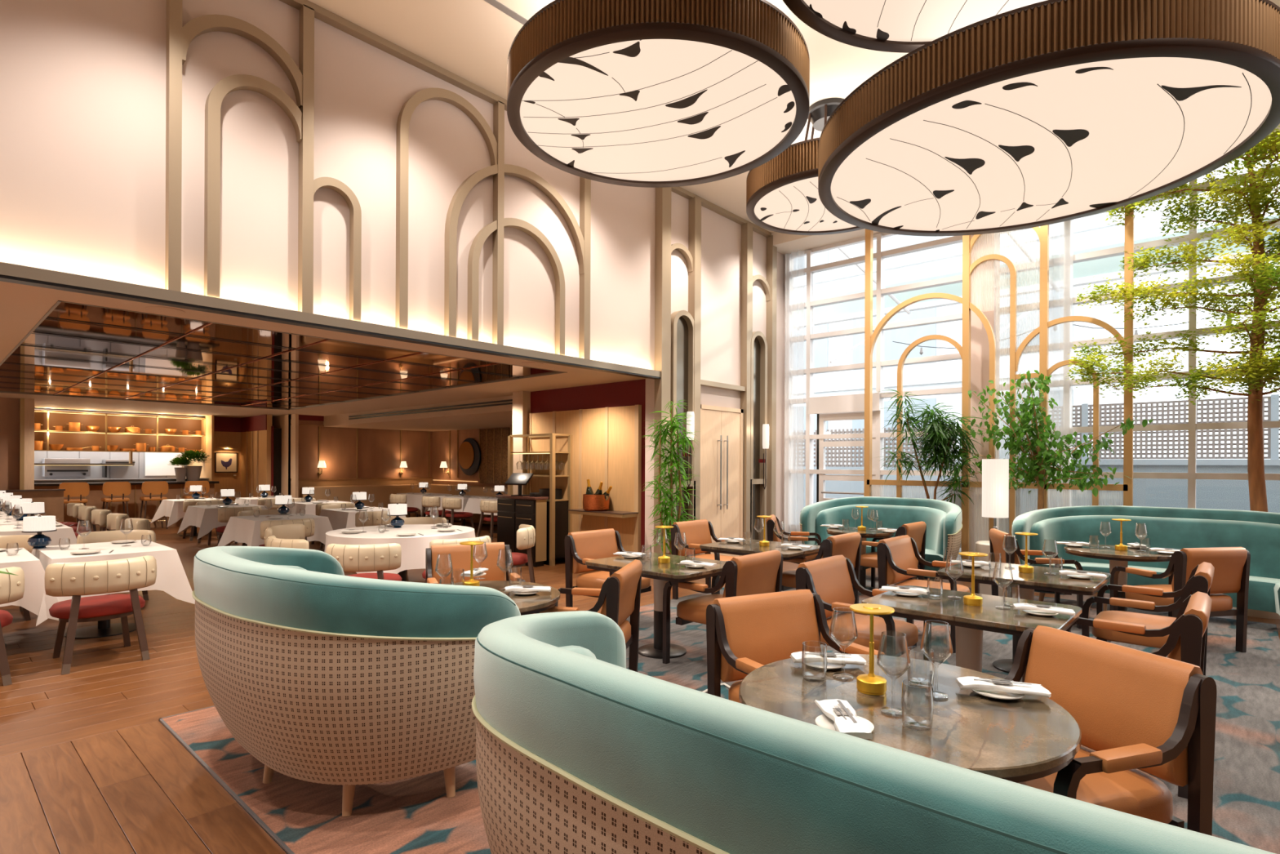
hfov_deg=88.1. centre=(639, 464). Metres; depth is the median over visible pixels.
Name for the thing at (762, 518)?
wine glass
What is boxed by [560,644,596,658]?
cushion
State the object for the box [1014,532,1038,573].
table lamp
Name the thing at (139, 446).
stockpot
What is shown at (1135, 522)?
wine glass
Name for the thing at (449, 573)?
wine glass
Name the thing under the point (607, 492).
champagne bottle
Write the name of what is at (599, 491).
champagne bottle
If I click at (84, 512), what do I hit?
dining chair
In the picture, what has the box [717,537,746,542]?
folded napkin
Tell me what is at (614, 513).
wall shelf
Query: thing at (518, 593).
plate
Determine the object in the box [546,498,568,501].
shelf
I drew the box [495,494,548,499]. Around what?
countertop
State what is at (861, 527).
table lamp
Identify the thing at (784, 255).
wall
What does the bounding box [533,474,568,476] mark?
shelf
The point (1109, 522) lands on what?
wine glass
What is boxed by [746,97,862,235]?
drum pendant
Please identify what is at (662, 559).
table lamp
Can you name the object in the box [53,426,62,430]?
stockpot
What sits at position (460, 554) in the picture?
lounge armchair
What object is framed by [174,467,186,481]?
vase
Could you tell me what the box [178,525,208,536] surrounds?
dining table
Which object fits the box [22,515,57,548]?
table lamp
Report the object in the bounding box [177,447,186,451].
stockpot
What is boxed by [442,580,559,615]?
round table
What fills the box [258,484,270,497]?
table lamp
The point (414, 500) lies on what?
tablecloth
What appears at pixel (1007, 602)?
water tumbler
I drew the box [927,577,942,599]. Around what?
water tumbler
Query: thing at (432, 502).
dining chair
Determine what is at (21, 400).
trim
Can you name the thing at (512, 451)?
shelf
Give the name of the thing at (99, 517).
dining chair
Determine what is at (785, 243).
ceiling
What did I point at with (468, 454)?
wall art
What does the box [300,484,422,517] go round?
bench
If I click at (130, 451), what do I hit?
rail
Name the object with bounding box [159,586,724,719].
trim
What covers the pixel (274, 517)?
plate
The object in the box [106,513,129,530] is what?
dining chair
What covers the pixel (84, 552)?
plate
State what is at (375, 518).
dining chair
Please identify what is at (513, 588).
folded napkin
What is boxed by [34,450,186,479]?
wall
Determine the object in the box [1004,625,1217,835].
lounge armchair
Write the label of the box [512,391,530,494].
wall pier
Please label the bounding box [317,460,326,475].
wall sconce
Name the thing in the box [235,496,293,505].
tablecloth
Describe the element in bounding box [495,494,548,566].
base cabinet
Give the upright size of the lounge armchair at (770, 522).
0.868 m
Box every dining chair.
[0,534,33,621]
[0,566,25,685]
[44,555,156,674]
[58,502,84,526]
[70,506,97,532]
[74,509,111,537]
[76,529,155,599]
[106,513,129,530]
[124,517,151,529]
[182,498,222,540]
[195,500,237,545]
[216,506,262,546]
[237,509,279,546]
[257,497,281,509]
[258,518,315,546]
[263,523,305,546]
[265,535,308,549]
[281,497,315,506]
[311,502,351,546]
[319,503,355,548]
[325,542,401,581]
[355,511,395,527]
[389,493,417,517]
[397,516,447,573]
[421,495,451,522]
[422,535,491,582]
[441,497,475,532]
[476,499,497,540]
[510,524,535,582]
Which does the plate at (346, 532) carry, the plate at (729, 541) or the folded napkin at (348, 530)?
the folded napkin at (348, 530)
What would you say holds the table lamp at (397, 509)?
on the tablecloth at (413, 548)
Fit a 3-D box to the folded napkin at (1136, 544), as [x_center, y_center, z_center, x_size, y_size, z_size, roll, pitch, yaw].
[4.851,0.782,6.456,0.106,0.033,0.282,0,0,25]
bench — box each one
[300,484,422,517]
[417,484,507,525]
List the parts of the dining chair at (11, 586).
leg, seat, backrest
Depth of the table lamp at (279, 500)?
9.93 m
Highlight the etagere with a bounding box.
[507,433,572,566]
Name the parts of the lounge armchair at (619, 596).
arm, arm, leg, backrest, seat, leg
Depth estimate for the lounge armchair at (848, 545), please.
6.34 m
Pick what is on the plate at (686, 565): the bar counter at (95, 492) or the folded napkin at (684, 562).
the folded napkin at (684, 562)
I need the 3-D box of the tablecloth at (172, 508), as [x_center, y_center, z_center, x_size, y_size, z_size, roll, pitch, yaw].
[-9.408,0.988,13.965,1.273,0.502,1.263,0,0,42]
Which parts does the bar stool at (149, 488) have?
leg, leg, seat, backrest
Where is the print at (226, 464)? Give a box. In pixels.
[221,458,231,469]
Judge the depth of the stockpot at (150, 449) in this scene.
16.27 m
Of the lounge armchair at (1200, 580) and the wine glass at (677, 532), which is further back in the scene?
the wine glass at (677, 532)
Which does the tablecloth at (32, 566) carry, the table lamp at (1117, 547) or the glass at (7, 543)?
the glass at (7, 543)
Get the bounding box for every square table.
[585,551,725,658]
[699,538,820,559]
[861,585,1081,672]
[937,560,1111,673]
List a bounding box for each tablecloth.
[0,513,41,519]
[0,518,56,524]
[0,522,76,546]
[0,547,67,622]
[31,539,195,626]
[150,497,223,526]
[177,503,267,539]
[217,513,333,546]
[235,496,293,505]
[284,500,354,515]
[319,506,405,529]
[324,524,475,573]
[396,492,452,512]
[425,494,493,516]
[459,497,497,519]
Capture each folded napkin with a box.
[340,528,363,532]
[435,522,452,525]
[460,567,488,576]
[504,585,551,591]
[613,551,646,556]
[679,560,717,567]
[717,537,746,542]
[780,543,812,548]
[790,651,866,665]
[814,698,873,739]
[820,523,844,527]
[876,528,897,531]
[879,584,930,595]
[950,559,991,565]
[955,676,1051,697]
[1013,603,1075,615]
[1056,540,1088,545]
[1058,569,1106,577]
[1127,542,1146,547]
[1148,547,1180,551]
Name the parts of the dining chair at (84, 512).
seat, backrest, leg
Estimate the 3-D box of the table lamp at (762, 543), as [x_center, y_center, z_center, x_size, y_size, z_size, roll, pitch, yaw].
[1.224,0.651,6.511,0.152,0.297,0.152,0,0,42]
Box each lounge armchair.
[425,542,524,583]
[535,559,642,671]
[564,528,651,607]
[662,549,782,663]
[671,519,733,599]
[706,589,886,702]
[765,514,821,560]
[781,532,861,604]
[795,555,931,661]
[851,520,926,587]
[876,534,979,653]
[989,528,1083,628]
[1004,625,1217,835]
[1066,591,1212,799]
[1081,561,1214,675]
[1110,546,1250,652]
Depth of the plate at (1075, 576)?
4.71 m
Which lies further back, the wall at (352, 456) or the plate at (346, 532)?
the wall at (352, 456)
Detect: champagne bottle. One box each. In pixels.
[586,479,593,494]
[594,481,603,494]
[602,485,612,498]
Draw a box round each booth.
[191,546,520,816]
[471,610,1275,853]
[799,496,962,582]
[1011,505,1279,615]
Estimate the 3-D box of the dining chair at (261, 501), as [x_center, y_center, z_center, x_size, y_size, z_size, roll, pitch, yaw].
[-7.828,1.103,14.097,0.635,0.794,0.674,0,0,42]
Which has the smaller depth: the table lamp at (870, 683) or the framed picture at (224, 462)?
the table lamp at (870, 683)
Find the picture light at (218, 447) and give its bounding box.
[217,447,237,448]
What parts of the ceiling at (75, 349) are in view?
mirror panel, mirror panel, mirror panel, mirror panel, mirror panel, mirror panel, mirror panel, mirror panel, mirror panel, mirror panel, mirror panel, mirror panel, mirror panel, mirror panel, mirror panel, mirror panel, mirror panel, mirror panel, mirror panel, mirror panel, mirror panel, mirror panel, mirror panel, mirror panel, mirror panel, mirror panel, mirror panel, mirror panel, mirror panel, mirror panel, mirror panel, mirror panel, mirror panel, mirror panel, mirror panel, mirror panel, mirror panel, mirror panel, mirror panel, mirror panel, mirror panel, mirror panel, mirror panel, mirror panel, mirror panel, mirror panel, mirror panel, mirror panel, mirror panel, mirror panel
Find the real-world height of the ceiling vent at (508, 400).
0.085 m
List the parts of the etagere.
post, post, frame, post, post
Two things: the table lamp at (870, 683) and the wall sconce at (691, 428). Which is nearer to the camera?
the table lamp at (870, 683)
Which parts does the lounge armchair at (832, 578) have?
leg, backrest, arm, arm, seat, leg, leg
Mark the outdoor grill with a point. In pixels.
(1003, 522)
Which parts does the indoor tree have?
planter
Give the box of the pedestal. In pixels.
[974,540,1007,596]
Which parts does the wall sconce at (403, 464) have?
lamp shade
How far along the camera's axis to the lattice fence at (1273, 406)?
10.94 m
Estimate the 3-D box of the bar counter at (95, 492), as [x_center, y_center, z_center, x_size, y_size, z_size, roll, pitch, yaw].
[-11.822,0.943,15.272,0.580,1.070,3.540,0,0,42]
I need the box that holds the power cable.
[702,683,730,693]
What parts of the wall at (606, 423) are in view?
fabric panel, fabric panel, fabric panel, fabric panel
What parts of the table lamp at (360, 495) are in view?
lamp shade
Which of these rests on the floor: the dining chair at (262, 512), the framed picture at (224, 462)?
the dining chair at (262, 512)
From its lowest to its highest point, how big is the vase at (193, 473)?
0.380 m
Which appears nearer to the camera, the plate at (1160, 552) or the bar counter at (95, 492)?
the plate at (1160, 552)
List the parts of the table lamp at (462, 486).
lamp shade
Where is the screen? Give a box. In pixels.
[863,204,1134,593]
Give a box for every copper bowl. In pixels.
[48,444,63,449]
[85,426,99,431]
[104,444,118,450]
[107,426,121,432]
[164,428,176,434]
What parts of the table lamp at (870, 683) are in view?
stem, lamp shade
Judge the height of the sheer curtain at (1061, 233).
5.180 m
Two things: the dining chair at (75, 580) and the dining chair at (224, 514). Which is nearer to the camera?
the dining chair at (75, 580)
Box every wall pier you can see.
[24,398,34,489]
[271,413,298,497]
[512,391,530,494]
[969,232,999,559]
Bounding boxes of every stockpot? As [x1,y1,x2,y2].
[34,422,43,430]
[34,440,45,449]
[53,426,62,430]
[66,422,80,431]
[90,445,101,450]
[133,443,146,451]
[142,428,153,433]
[146,446,156,451]
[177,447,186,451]
[182,430,190,434]
[193,431,201,435]
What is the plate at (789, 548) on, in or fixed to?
on the square table at (722, 547)
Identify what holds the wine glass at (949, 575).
on the square table at (970, 622)
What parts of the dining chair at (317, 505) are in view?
backrest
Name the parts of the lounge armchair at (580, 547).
leg, arm, backrest, seat, arm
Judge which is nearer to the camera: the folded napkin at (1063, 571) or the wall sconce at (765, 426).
the folded napkin at (1063, 571)
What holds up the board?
attached to the wall at (136, 471)
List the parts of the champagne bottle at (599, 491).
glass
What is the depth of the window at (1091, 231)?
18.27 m
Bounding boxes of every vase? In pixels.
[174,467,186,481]
[183,466,202,480]
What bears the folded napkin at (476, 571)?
on the plate at (481, 574)
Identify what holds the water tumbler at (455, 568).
on the round table at (541, 601)
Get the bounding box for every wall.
[0,0,784,556]
[0,397,19,489]
[0,488,65,522]
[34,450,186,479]
[186,414,213,480]
[213,416,240,501]
[240,414,271,497]
[288,413,432,497]
[431,426,512,487]
[528,378,645,561]
[782,254,785,542]
[1016,458,1279,514]
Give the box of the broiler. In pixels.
[41,457,90,476]
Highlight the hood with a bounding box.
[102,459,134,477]
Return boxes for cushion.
[277,564,306,569]
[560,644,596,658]
[815,504,946,555]
[1029,515,1279,578]
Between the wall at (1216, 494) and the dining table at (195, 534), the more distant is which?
the dining table at (195, 534)
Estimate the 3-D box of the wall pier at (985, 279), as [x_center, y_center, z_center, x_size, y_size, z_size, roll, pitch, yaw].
[4.809,-1.064,9.315,0.380,5.230,0.300,0,0,42]
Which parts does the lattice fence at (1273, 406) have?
post, post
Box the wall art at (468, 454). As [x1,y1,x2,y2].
[457,438,480,475]
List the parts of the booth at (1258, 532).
leg, leg, seat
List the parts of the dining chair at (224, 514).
leg, seat, backrest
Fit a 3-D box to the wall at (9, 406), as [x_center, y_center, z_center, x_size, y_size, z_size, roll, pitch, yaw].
[-13.585,0.106,10.586,0.150,2.730,5.460,0,0,42]
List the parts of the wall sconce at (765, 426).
bracket rod, lamp shade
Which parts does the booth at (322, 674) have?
leg, leg, leg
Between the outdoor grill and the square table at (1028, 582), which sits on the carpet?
the square table at (1028, 582)
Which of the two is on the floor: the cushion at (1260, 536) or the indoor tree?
the indoor tree
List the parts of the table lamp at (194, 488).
lamp shade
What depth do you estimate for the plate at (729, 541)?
6.79 m
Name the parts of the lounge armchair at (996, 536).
leg, backrest, leg, arm, arm, leg, leg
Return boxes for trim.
[0,262,661,379]
[19,398,24,489]
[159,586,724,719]
[159,717,294,853]
[484,0,527,24]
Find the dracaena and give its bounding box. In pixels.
[879,388,985,579]
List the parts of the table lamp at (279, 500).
lamp shade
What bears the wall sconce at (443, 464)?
attached to the wall at (446, 445)
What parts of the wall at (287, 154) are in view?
post moulding, arch moulding, arch moulding, post moulding, arch moulding, arch moulding, post moulding, arch moulding, arch moulding, rail moulding, post moulding, post moulding, post moulding, smoked glass panel, smoked glass panel, arch moulding, arch moulding, rail moulding, post moulding, post moulding, wall panel, rail moulding, post moulding, post moulding, smoked glass panel, smoked glass panel, rail moulding, arch moulding, arch moulding, post moulding, post moulding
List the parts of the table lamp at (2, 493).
lamp shade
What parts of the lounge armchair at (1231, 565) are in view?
leg, arm, leg, seat, leg, backrest, leg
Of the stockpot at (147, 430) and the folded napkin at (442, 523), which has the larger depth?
the stockpot at (147, 430)
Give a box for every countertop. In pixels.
[34,480,219,486]
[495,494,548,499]
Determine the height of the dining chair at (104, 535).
0.794 m
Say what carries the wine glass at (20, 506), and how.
on the tablecloth at (64, 532)
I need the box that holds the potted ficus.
[942,369,1153,593]
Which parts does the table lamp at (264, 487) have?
lamp shade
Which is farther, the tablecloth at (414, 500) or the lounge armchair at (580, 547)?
the tablecloth at (414, 500)
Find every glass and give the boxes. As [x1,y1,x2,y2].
[5,542,18,555]
[11,506,23,528]
[58,537,70,549]
[76,520,91,549]
[119,518,133,546]
[435,553,453,578]
[472,542,487,579]
[497,548,513,590]
[655,528,667,559]
[673,532,686,564]
[754,518,764,543]
[773,520,784,546]
[829,607,857,679]
[876,631,911,715]
[920,620,953,698]
[945,555,964,598]
[992,561,1013,608]
[1002,535,1017,568]
[1041,539,1057,574]
[1098,521,1111,547]
[1133,522,1146,549]
[1134,524,1147,551]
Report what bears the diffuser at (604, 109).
attached to the drum pendant at (634, 93)
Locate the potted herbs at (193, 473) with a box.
[174,449,211,480]
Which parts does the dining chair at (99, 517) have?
seat, backrest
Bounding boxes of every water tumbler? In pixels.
[450,568,464,585]
[508,566,521,586]
[641,544,651,559]
[801,640,826,681]
[901,678,933,730]
[906,646,934,688]
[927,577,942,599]
[988,552,1001,568]
[1002,582,1020,606]
[1048,555,1062,573]
[1139,537,1151,551]
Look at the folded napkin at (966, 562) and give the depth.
5.21 m
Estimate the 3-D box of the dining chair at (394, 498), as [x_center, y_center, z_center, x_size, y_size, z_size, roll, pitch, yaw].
[-5.755,1.112,16.147,0.674,0.794,0.635,0,0,42]
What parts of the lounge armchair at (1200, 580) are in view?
leg, leg, seat, arm, arm, leg, backrest, leg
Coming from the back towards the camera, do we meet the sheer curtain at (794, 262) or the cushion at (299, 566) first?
the sheer curtain at (794, 262)
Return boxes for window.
[804,152,1279,508]
[804,209,1124,464]
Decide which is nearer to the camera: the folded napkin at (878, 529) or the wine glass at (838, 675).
the wine glass at (838, 675)
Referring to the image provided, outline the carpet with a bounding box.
[162,575,1279,853]
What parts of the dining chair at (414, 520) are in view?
backrest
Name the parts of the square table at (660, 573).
plate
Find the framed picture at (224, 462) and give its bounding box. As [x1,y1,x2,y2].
[214,447,237,472]
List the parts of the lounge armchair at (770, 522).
leg, backrest, arm, arm, seat, leg, leg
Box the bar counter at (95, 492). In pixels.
[34,480,219,530]
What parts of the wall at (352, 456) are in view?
panel trim, panel trim, panel trim, panel trim, panel trim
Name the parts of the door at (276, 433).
frame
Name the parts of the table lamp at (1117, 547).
stem, lamp shade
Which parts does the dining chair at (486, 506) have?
leg, backrest, seat, leg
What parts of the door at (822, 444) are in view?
rail, rail, rail, rail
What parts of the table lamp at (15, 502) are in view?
lamp shade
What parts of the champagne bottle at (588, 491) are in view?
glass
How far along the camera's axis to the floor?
3.66 m
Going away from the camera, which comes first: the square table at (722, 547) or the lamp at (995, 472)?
the square table at (722, 547)
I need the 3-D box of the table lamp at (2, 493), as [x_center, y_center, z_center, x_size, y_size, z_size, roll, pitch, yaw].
[-10.007,0.584,10.406,0.236,0.298,0.236,0,0,42]
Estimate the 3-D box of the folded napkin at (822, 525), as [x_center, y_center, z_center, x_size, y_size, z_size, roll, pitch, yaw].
[2.441,0.772,8.399,0.282,0.033,0.106,0,0,32]
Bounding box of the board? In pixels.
[144,452,182,475]
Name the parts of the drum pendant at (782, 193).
hanging rod, hanging rod, hanging rod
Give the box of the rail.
[34,450,133,465]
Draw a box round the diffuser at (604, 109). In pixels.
[520,39,795,181]
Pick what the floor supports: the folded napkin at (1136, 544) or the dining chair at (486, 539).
the dining chair at (486, 539)
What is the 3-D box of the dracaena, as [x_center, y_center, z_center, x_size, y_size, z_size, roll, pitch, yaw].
[3.969,0.228,9.053,1.514,2.639,1.116,0,0,42]
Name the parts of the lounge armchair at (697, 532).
leg, arm, backrest, leg, seat, arm, leg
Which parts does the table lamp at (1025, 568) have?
stem, lamp shade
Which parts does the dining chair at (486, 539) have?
seat, backrest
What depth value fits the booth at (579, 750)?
1.16 m
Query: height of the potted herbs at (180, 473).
0.600 m
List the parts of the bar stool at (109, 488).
leg, seat, backrest, leg, leg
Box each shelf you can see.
[34,409,205,453]
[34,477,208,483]
[511,451,568,453]
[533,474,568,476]
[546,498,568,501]
[567,508,638,517]
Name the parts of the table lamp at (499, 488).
lamp shade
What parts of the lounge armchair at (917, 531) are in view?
leg, arm, seat, leg, backrest, leg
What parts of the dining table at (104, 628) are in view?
plate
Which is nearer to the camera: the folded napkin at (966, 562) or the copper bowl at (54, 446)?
the folded napkin at (966, 562)
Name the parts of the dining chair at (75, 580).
leg, leg, seat rail, seat, backrest, leg, leg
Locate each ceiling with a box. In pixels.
[0,280,648,417]
[308,0,1279,232]
[323,395,512,431]
[771,123,1279,254]
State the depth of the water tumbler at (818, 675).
2.46 m
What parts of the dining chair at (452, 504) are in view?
leg, backrest, leg, seat, seat rail, leg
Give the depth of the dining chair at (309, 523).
8.63 m
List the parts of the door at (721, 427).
handle, handle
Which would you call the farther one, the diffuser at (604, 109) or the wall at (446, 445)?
the wall at (446, 445)
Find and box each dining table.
[64,593,136,639]
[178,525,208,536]
[398,569,406,581]
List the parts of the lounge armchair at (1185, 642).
leg, arm, arm, backrest, leg, leg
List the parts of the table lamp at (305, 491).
lamp shade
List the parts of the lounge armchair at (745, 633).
leg, arm, seat, backrest, leg, arm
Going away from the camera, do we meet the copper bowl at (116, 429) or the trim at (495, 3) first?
the trim at (495, 3)
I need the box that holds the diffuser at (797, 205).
[754,176,855,231]
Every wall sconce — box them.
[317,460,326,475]
[399,461,407,474]
[440,461,448,474]
[682,411,694,487]
[759,423,768,488]
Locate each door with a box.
[271,426,281,496]
[699,404,743,556]
[816,410,875,502]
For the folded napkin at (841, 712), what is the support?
on the plate at (823, 721)
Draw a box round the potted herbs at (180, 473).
[167,457,194,481]
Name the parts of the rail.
rail, drop rod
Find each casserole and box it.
[124,425,140,432]
[158,444,177,451]
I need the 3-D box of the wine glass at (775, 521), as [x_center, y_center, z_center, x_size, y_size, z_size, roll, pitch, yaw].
[1.349,0.672,6.425,0.104,0.250,0.104,0,0,42]
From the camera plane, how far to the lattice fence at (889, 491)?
15.51 m
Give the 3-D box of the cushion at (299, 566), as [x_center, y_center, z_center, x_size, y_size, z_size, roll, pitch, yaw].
[-1.622,0.797,3.323,1.718,0.535,0.647,0,0,42]
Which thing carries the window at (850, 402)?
in the wall at (784, 255)
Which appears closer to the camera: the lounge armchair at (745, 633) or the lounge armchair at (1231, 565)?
the lounge armchair at (745, 633)
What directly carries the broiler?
attached to the wall at (136, 471)
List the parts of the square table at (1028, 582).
plate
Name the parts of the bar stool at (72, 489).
backrest, seat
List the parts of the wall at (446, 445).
panel trim, panel trim, panel trim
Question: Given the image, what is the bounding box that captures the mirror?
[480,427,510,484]
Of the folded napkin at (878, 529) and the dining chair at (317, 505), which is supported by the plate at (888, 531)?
the folded napkin at (878, 529)
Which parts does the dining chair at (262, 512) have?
backrest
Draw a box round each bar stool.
[58,482,89,526]
[99,481,131,531]
[139,480,168,528]
[181,480,209,522]
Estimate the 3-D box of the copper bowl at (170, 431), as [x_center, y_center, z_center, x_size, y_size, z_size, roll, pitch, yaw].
[-11.778,-0.826,16.607,0.256,0.130,0.260,0,0,42]
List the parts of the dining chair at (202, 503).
leg, backrest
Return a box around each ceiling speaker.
[144,306,185,315]
[521,361,543,365]
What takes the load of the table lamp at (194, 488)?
on the tablecloth at (172, 508)
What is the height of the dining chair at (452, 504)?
0.794 m
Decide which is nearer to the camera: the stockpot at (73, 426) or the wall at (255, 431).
the stockpot at (73, 426)
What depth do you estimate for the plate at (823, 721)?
2.02 m
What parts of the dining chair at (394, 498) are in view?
backrest, seat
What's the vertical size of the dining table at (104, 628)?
0.748 m
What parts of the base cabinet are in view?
drawer, door, drawer, door, panel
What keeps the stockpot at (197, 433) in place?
on the display shelf at (158, 437)
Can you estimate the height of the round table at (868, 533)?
0.727 m
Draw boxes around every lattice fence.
[803,426,961,507]
[1016,394,1279,459]
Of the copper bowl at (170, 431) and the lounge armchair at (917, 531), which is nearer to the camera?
the lounge armchair at (917, 531)
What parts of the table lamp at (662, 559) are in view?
stem, lamp shade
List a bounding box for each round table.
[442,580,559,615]
[738,653,1081,782]
[826,527,895,592]
[1063,544,1172,611]
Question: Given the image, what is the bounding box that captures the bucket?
[582,493,609,511]
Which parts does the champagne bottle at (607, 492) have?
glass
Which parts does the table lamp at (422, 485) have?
lamp shade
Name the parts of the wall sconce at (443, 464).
lamp shade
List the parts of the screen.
post, post, rail, post, post, rail, post, rail, post, rail, post, post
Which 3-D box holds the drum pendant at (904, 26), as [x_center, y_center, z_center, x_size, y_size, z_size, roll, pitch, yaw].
[2.084,-3.551,3.789,2.688,0.720,2.688,0,0,-1]
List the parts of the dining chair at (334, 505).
backrest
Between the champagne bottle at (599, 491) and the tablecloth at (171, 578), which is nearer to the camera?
the tablecloth at (171, 578)
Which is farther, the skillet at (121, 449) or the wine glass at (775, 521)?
the skillet at (121, 449)
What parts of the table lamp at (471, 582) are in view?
stem, lamp shade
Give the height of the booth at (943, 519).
1.092 m
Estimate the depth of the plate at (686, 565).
5.13 m
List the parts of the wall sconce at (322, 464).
lamp shade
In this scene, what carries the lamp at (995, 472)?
on the pedestal
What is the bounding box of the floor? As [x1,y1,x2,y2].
[0,520,1279,853]
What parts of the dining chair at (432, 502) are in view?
leg, backrest, seat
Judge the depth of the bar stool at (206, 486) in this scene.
15.63 m
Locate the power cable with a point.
(722, 684)
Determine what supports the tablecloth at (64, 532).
on the dining table
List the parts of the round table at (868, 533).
plate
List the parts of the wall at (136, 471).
steel panel, steel panel, steel panel, steel panel, steel panel, steel panel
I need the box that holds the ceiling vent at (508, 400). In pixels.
[348,399,512,419]
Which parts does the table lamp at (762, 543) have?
stem, lamp shade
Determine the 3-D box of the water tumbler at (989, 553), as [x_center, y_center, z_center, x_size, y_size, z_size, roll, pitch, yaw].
[2.751,0.746,5.128,0.086,0.120,0.086,0,0,42]
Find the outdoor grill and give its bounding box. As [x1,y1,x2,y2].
[948,462,1020,547]
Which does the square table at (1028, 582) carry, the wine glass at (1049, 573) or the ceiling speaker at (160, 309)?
the wine glass at (1049, 573)
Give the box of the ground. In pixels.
[955,547,961,559]
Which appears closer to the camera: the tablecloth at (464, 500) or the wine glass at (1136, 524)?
the wine glass at (1136, 524)
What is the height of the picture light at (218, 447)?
0.050 m
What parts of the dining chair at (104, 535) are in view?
backrest, leg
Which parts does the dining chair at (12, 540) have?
backrest, leg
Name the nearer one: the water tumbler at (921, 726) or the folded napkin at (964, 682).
the water tumbler at (921, 726)
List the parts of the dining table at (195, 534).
plate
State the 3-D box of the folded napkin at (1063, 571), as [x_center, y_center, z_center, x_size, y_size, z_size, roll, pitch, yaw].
[3.146,0.775,4.708,0.282,0.033,0.106,0,0,30]
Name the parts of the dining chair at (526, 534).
seat rail, seat, backrest, leg, leg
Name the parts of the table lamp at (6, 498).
lamp shade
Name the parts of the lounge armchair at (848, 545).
seat, arm, leg, backrest, leg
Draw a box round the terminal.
[505,472,533,496]
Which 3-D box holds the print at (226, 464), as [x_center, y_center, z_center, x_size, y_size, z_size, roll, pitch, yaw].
[-10.880,-0.022,17.415,0.003,0.290,0.260,0,0,42]
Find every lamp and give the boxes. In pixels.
[0,492,13,511]
[0,494,22,515]
[8,497,31,520]
[18,501,44,516]
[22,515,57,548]
[190,484,202,498]
[220,488,235,505]
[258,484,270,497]
[275,494,292,514]
[302,486,314,502]
[351,491,366,509]
[386,502,408,528]
[418,482,427,493]
[457,483,467,495]
[459,541,484,586]
[494,484,504,494]
[654,525,673,563]
[756,515,772,546]
[848,603,894,695]
[855,506,868,530]
[958,551,987,606]
[982,458,1008,528]
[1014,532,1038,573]
[1111,518,1131,551]
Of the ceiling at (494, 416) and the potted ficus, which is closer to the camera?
the potted ficus
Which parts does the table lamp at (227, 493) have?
lamp shade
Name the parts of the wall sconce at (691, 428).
bracket rod, lamp shade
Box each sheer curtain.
[783,250,804,543]
[1048,219,1073,508]
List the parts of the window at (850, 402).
rail, rail, rail, rail, rail, rail, rail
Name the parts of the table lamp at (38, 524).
lamp shade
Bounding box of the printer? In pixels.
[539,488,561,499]
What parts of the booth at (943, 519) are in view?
seat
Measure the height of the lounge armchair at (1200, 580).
0.868 m
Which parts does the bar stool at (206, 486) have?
seat, backrest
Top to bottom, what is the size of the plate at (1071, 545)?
0.016 m
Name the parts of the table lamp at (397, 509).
lamp shade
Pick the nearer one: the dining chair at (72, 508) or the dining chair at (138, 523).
the dining chair at (138, 523)
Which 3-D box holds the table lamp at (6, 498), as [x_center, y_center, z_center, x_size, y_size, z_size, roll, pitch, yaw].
[-9.117,0.588,9.601,0.236,0.298,0.236,0,0,42]
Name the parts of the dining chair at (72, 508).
seat, backrest, leg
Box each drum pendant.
[506,0,809,187]
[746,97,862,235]
[782,0,1046,53]
[817,0,1279,235]
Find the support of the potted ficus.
on the floor
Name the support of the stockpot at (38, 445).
on the display shelf at (158, 437)
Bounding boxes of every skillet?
[65,446,90,450]
[120,447,146,451]
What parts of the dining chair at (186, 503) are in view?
leg, leg, backrest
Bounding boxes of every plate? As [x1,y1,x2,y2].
[70,550,101,554]
[110,539,136,543]
[266,516,282,519]
[342,531,361,533]
[396,533,416,536]
[437,528,455,531]
[465,572,486,577]
[511,591,539,595]
[622,555,639,558]
[684,564,705,568]
[724,540,741,542]
[785,546,803,549]
[803,662,845,669]
[815,714,874,732]
[880,530,895,533]
[892,591,920,596]
[960,563,983,567]
[972,689,1025,700]
[1022,609,1058,616]
[1065,544,1084,546]
[1065,574,1093,578]
[1127,545,1148,548]
[1155,551,1173,554]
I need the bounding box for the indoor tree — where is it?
[1065,125,1279,618]
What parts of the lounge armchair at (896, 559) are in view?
leg, backrest, leg, arm, arm, seat, leg, leg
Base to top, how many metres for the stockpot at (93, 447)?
0.110 m
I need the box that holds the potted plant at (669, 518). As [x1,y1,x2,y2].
[640,400,701,554]
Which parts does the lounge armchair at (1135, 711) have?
arm, leg, leg, seat, backrest, arm, leg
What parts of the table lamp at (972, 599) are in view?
stem, lamp shade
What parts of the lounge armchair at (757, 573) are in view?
leg, arm, seat, leg, leg, backrest, leg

